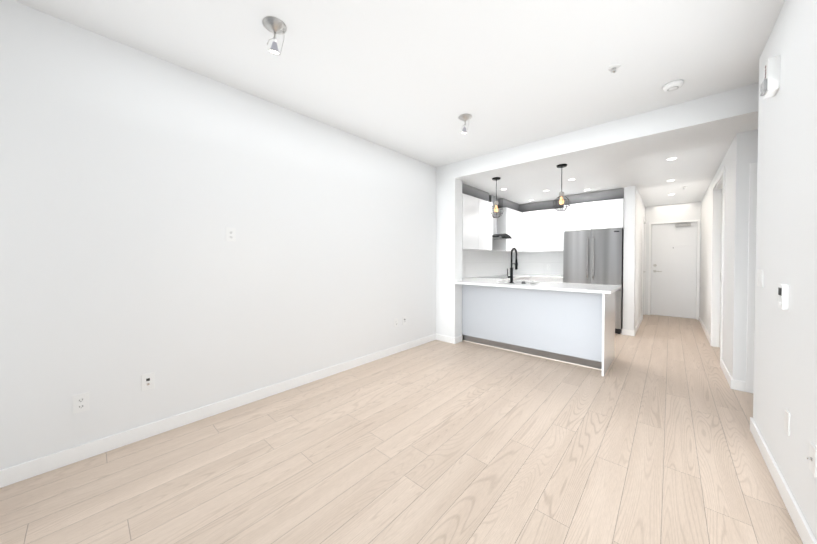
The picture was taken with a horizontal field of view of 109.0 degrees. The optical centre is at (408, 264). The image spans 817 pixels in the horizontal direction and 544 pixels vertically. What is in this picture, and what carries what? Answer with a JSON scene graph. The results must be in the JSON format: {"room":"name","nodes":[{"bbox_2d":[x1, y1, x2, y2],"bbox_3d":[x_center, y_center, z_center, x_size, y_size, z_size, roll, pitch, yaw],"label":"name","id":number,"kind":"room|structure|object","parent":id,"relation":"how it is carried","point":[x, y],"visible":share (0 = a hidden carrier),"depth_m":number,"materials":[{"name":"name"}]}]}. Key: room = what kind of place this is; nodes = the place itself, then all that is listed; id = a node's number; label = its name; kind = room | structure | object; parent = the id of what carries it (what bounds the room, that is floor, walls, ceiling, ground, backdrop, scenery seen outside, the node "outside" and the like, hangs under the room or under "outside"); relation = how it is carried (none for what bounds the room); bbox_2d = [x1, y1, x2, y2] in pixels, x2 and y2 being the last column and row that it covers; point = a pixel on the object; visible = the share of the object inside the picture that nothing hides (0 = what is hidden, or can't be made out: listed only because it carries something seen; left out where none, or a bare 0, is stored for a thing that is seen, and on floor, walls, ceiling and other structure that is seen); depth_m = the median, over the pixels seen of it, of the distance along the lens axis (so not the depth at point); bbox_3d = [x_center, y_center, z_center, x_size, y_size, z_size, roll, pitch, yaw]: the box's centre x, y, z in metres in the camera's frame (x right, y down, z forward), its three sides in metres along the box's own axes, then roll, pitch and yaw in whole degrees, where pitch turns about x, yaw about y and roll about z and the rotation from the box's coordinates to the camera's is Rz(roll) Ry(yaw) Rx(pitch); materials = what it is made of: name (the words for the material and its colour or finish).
{"room":"empty living room","nodes":[
{"label":"empty living room","id":0,"kind":"room"},
{"bbox_2d":[0,0,502,469],"bbox_3d":[-0.026,-0.159,4.179,0.150,2.700,7.400,1,1,42],"label":"wall","id":1,"kind":"structure","parent":0,"point":[134,183],"depth_m":2.14,"materials":[{"name":"white paint"}]},
{"bbox_2d":[72,392,89,413],"bbox_3d":[-2.050,0.867,1.825,0.008,0.115,0.070,1,1,42],"label":"electrical outlet","id":2,"kind":"object","parent":1,"relation":"attached to","point":[80,402],"visible":1,"depth_m":1.82,"materials":[{"name":"white plastic"}]},
{"bbox_2d":[141,372,154,390],"bbox_3d":[-1.839,0.828,2.058,0.010,0.115,0.070,1,1,42],"label":"electrical outlet","id":3,"kind":"object","parent":1,"relation":"attached to","point":[148,381],"visible":1,"depth_m":2.06,"materials":[{"name":"white plastic"}]},
{"bbox_2d":[0,334,435,487],"bbox_3d":[-0.951,1.161,3.047,0.015,0.095,4.150,1,1,42],"label":"baseboard","id":4,"kind":"structure","parent":1,"relation":"attached to","point":[30,469],"depth_m":2.14,"materials":[{"name":"white wood"}]},
{"bbox_2d":[226,227,235,241],"bbox_3d":[-1.485,-0.249,2.437,0.008,0.115,0.070,1,1,42],"label":"electrical outlet","id":5,"kind":"object","parent":1,"relation":"attached to","point":[230,234],"visible":1,"depth_m":2.43,"materials":[{"name":"white plastic"}]},
{"bbox_2d":[462,183,491,249],"bbox_3d":[1.042,-0.769,4.979,0.348,1.040,1.012,1,1,42],"label":"upper cabinet","id":6,"kind":"object","parent":1,"relation":"attached to","point":[476,222],"visible":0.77,"depth_m":4.83,"materials":[{"name":"white"}]},
{"bbox_2d":[489,195,511,239],"bbox_3d":[1.623,-0.895,5.536,0.467,0.803,0.580,1,1,42],"label":"range hood","id":7,"kind":"object","parent":1,"relation":"attached to","point":[492,200],"visible":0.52,"depth_m":5.52,"materials":[{"name":"silver metal"}]},
{"bbox_2d":[490,198,521,251],"bbox_3d":[2.043,-0.786,6.093,0.348,1.040,0.792,1,1,42],"label":"upper cabinet","id":8,"kind":"object","parent":1,"relation":"attached to","point":[509,220],"visible":0.85,"depth_m":5.84,"materials":[{"name":"white"}]},
{"bbox_2d":[13,0,784,166],"bbox_3d":[0.722,-1.537,1.401,4.950,0.140,4.300,1,1,42],"label":"ceiling","id":9,"kind":"structure","parent":0,"point":[414,79],"depth_m":2.06,"materials":[{"name":"white paint"}]},
{"bbox_2d":[262,16,286,54],"bbox_3d":[-0.825,-1.392,1.799,0.136,0.162,0.136,1,1,42],"label":"spotlight","id":10,"kind":"object","parent":9,"relation":"attached to","point":[274,25],"visible":1,"depth_m":1.79,"materials":[{"name":"silver metal"}]},
{"bbox_2d":[458,114,471,133],"bbox_3d":[0.573,-1.409,2.949,0.136,0.162,0.136,1,1,42],"label":"spotlight","id":11,"kind":"object","parent":9,"relation":"attached to","point":[464,117],"visible":1,"depth_m":2.94,"materials":[{"name":"silver metal"}]},
{"bbox_2d":[608,64,620,72],"bbox_3d":[1.541,-1.460,2.186,0.080,0.038,0.080,1,1,42],"label":"sprinkler","id":12,"kind":"object","parent":9,"relation":"attached to","point":[613,67],"visible":1,"depth_m":2.18,"materials":[{"name":"white plastic"}]},
{"bbox_2d":[662,80,683,91],"bbox_3d":[2.181,-1.465,2.404,0.132,0.034,0.132,1,1,42],"label":"smoke detector","id":13,"kind":"object","parent":9,"relation":"attached to","point":[672,85],"visible":1,"depth_m":2.38,"materials":[{"name":"white plastic"}]},
{"bbox_2d":[0,315,802,543],"bbox_3d":[2.405,1.233,3.426,5.100,0.060,9.800,1,1,42],"label":"floor","id":14,"kind":"structure","parent":0,"point":[647,438],"depth_m":1.78,"materials":[{"name":"brown wood"}]},
{"bbox_2d":[457,250,482,341],"bbox_3d":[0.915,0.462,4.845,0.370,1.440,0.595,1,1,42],"label":"base cabinet","id":15,"kind":"object","parent":14,"relation":"on","point":[472,296],"depth_m":4.40,"materials":[{"name":"white wood"}]},
{"bbox_2d":[563,283,614,373],"bbox_3d":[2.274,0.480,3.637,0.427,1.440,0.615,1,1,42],"label":"base cabinet","id":16,"kind":"object","parent":14,"relation":"on","point":[572,323],"depth_m":3.41,"materials":[{"name":"white wood"}]},
{"bbox_2d":[451,278,621,293],"bbox_3d":[1.560,0.277,4.130,2.277,0.031,0.902,1,1,42],"label":"countertop","id":17,"kind":"structure","parent":16,"relation":"on","point":[474,282],"depth_m":3.70,"materials":[{"name":"white stone"}]},
{"bbox_2d":[507,248,517,282],"bbox_3d":[1.489,0.011,4.167,0.096,0.499,0.224,1,1,42],"label":"faucet","id":18,"kind":"object","parent":17,"relation":"on","point":[511,271],"visible":1,"depth_m":4.09,"materials":[{"name":"black metal"}]},
{"bbox_2d":[563,228,623,333],"bbox_3d":[3.416,0.278,5.374,0.884,1.790,0.691,1,1,42],"label":"fridge","id":19,"kind":"object","parent":14,"relation":"on","point":[592,256],"visible":0.71,"depth_m":5.09,"materials":[{"name":"silver metal"}]},
{"bbox_2d":[436,178,461,336],"bbox_3d":[0.628,-0.049,4.534,0.350,2.470,0.200,1,1,42],"label":"wall","id":20,"kind":"structure","parent":0,"point":[448,252],"depth_m":4.44,"materials":[{"name":"white paint"}]},
{"bbox_2d":[436,334,455,343],"bbox_3d":[0.573,1.140,4.458,0.333,0.095,0.015,1,1,42],"label":"baseboard","id":21,"kind":"structure","parent":20,"relation":"attached to","point":[439,337],"depth_m":4.44,"materials":[{"name":"white wood"}]},
{"bbox_2d":[495,286,534,297],"bbox_3d":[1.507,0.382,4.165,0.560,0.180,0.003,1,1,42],"label":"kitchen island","id":22,"kind":"structure","parent":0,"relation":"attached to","point":[503,291],"depth_m":3.95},
{"bbox_2d":[436,83,758,206],"bbox_3d":[3.948,-1.476,4.990,4.950,0.370,5.350,1,1,42],"label":"ceiling","id":23,"kind":"structure","parent":0,"point":[696,137],"depth_m":3.56,"materials":[{"name":"white paint"}]},
{"bbox_2d":[489,177,502,217],"bbox_3d":[1.307,-0.990,4.340,0.183,0.583,0.183,1,1,42],"label":"pendant light","id":24,"kind":"object","parent":23,"relation":"hanging from","point":[496,201],"visible":0.98,"depth_m":4.33,"materials":[{"name":"black metal"}]},
{"bbox_2d":[553,164,569,210],"bbox_3d":[1.968,-0.981,3.745,0.183,0.583,0.183,1,1,42],"label":"pendant light","id":25,"kind":"object","parent":23,"relation":"hanging from","point":[561,196],"visible":1,"depth_m":3.73,"materials":[{"name":"black metal"}]},
{"bbox_2d":[623,186,644,329],"bbox_3d":[4.492,-0.068,5.766,0.150,2.470,2.500,1,1,42],"label":"wall","id":26,"kind":"structure","parent":0,"point":[633,246],"depth_m":4.86,"materials":[{"name":"white paint"}]},
{"bbox_2d":[632,315,642,335],"bbox_3d":[4.303,1.125,5.465,0.033,0.095,1.798,1,1,42],"label":"baseboard","id":27,"kind":"structure","parent":26,"relation":"attached to","point":[634,331],"depth_m":5.19,"materials":[{"name":"white wood"}]},
{"bbox_2d":[642,218,645,319],"bbox_3d":[5.167,0.088,6.396,0.014,2.140,0.755,1,1,42],"label":"door frame","id":28,"kind":"structure","parent":26,"relation":"attached to","point":[644,221],"depth_m":6.13,"materials":[{"name":"white wood"}]},
{"bbox_2d":[643,224,644,314],"bbox_3d":[5.345,-0.082,6.714,0.150,2.470,0.050,1,1,42],"label":"wall","id":29,"kind":"structure","parent":0,"point":[643,269],"depth_m":6.66,"materials":[{"name":"white paint"}]},
{"bbox_2d":[645,202,700,314],"bbox_3d":[5.467,-0.082,6.738,2.100,2.470,0.150,1,1,42],"label":"wall","id":30,"kind":"structure","parent":0,"point":[676,212],"depth_m":6.41,"materials":[{"name":"white paint"}]},
{"bbox_2d":[651,222,696,318],"bbox_3d":[5.786,0.123,6.378,0.734,2.054,0.125,1,1,42],"label":"entry door","id":31,"kind":"structure","parent":30,"relation":"in","point":[673,266],"depth_m":6.38,"materials":[{"name":"white paint"}]},
{"bbox_2d":[648,219,699,319],"bbox_3d":[5.820,0.108,6.416,0.820,2.100,0.162,1,1,42],"label":"door frame","id":32,"kind":"structure","parent":30,"relation":"attached to","point":[698,221],"depth_m":6.17,"materials":[{"name":"white wood"}]},
{"bbox_2d":[699,0,816,540],"bbox_3d":[3.167,-0.137,2.720,0.150,2.700,9.200,1,1,42],"label":"wall","id":33,"kind":"structure","parent":0,"point":[785,358],"depth_m":1.63,"materials":[{"name":"white paint"}]},
{"bbox_2d":[699,316,709,342],"bbox_3d":[5.268,1.129,5.197,0.013,0.095,2.435,1,1,42],"label":"baseboard","id":34,"kind":"structure","parent":33,"relation":"attached to","point":[700,320],"depth_m":5.03,"materials":[{"name":"white wood"}]},
{"bbox_2d":[710,166,724,366],"bbox_3d":[4.108,0.027,3.780,0.164,2.340,1.190,1,1,42],"label":"door frame","id":35,"kind":"structure","parent":33,"relation":"attached to","point":[715,265],"depth_m":4.18,"materials":[{"name":"white wood"}]},
{"bbox_2d":[721,359,735,389],"bbox_3d":[3.398,1.160,3.112,0.023,0.095,0.768,1,1,42],"label":"baseboard","id":36,"kind":"structure","parent":33,"relation":"attached to","point":[732,383],"depth_m":2.95,"materials":[{"name":"white wood"}]},
{"bbox_2d":[746,162,757,392],"bbox_3d":[3.439,0.136,2.551,0.615,2.160,0.014,1,1,42],"label":"door frame","id":37,"kind":"structure","parent":33,"relation":"attached to","point":[753,166],"depth_m":2.74,"materials":[{"name":"white wood"}]},
{"bbox_2d":[757,269,763,286],"bbox_3d":[2.405,0.094,1.996,0.010,0.115,0.162,1,1,42],"label":"light switch","id":38,"kind":"object","parent":33,"relation":"attached to","point":[760,278],"visible":1,"depth_m":1.97,"materials":[{"name":"white plastic"}]},
{"bbox_2d":[760,55,780,98],"bbox_3d":[2.167,-1.117,1.749,0.058,0.190,0.120,1,1,42],"label":"fire alarm","id":39,"kind":"object","parent":33,"relation":"attached to","point":[770,86],"visible":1,"depth_m":1.71,"materials":[{"name":"white plastic"}]},
{"bbox_2d":[778,284,788,309],"bbox_3d":[1.999,0.171,1.557,0.026,0.130,0.080,1,1,42],"label":"thermostat","id":40,"kind":"object","parent":33,"relation":"attached to","point":[783,296],"visible":1,"depth_m":1.53,"materials":[{"name":"white plastic"}]},
{"bbox_2d":[750,417,816,543],"bbox_3d":[1.282,1.195,0.758,0.023,0.095,3.733,1,1,42],"label":"baseboard","id":41,"kind":"structure","parent":33,"relation":"attached to","point":[803,529],"depth_m":1.51,"materials":[{"name":"white wood"}]},
{"bbox_2d":[784,409,789,435],"bbox_3d":[1.959,0.816,1.508,0.006,0.115,0.070,1,1,42],"label":"electrical outlet","id":42,"kind":"object","parent":33,"relation":"attached to","point":[787,422],"visible":0.94,"depth_m":1.50,"materials":[{"name":"white plastic"}]},
{"bbox_2d":[807,442,816,477],"bbox_3d":[1.707,0.826,1.237,0.020,0.115,0.070,1,1,42],"label":"electrical outlet","id":43,"kind":"object","parent":33,"relation":"attached to","point":[812,458],"visible":1,"depth_m":1.23,"materials":[{"name":"white plastic"}]},
{"bbox_3d":[3.253,-0.073,6.107,2.150,2.470,0.150,1,1,42],"label":"wall","id":44,"kind":"structure","parent":0,"visible":0},
{"bbox_2d":[465,250,563,282],"bbox_3d":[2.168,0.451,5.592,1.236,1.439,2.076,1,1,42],"label":"backsplash","id":45,"kind":"structure","parent":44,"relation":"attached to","point":[479,264],"depth_m":6.10,"materials":[{"name":"white tile"}]},
{"bbox_2d":[519,199,564,251],"bbox_3d":[2.749,-0.787,6.217,1.232,1.040,0.332,1,1,42],"label":"upper cabinet","id":46,"kind":"object","parent":44,"relation":"attached to","point":[542,226],"visible":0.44,"depth_m":6.00,"materials":[{"name":"white wood"}]},
{"bbox_2d":[564,188,623,230],"bbox_3d":[3.452,-0.958,5.389,0.908,0.675,0.628,1,1,42],"label":"upper cabinet","id":47,"kind":"object","parent":44,"relation":"attached to","point":[604,209],"visible":0.79,"depth_m":5.14,"materials":[{"name":"white wood"}]}
]}

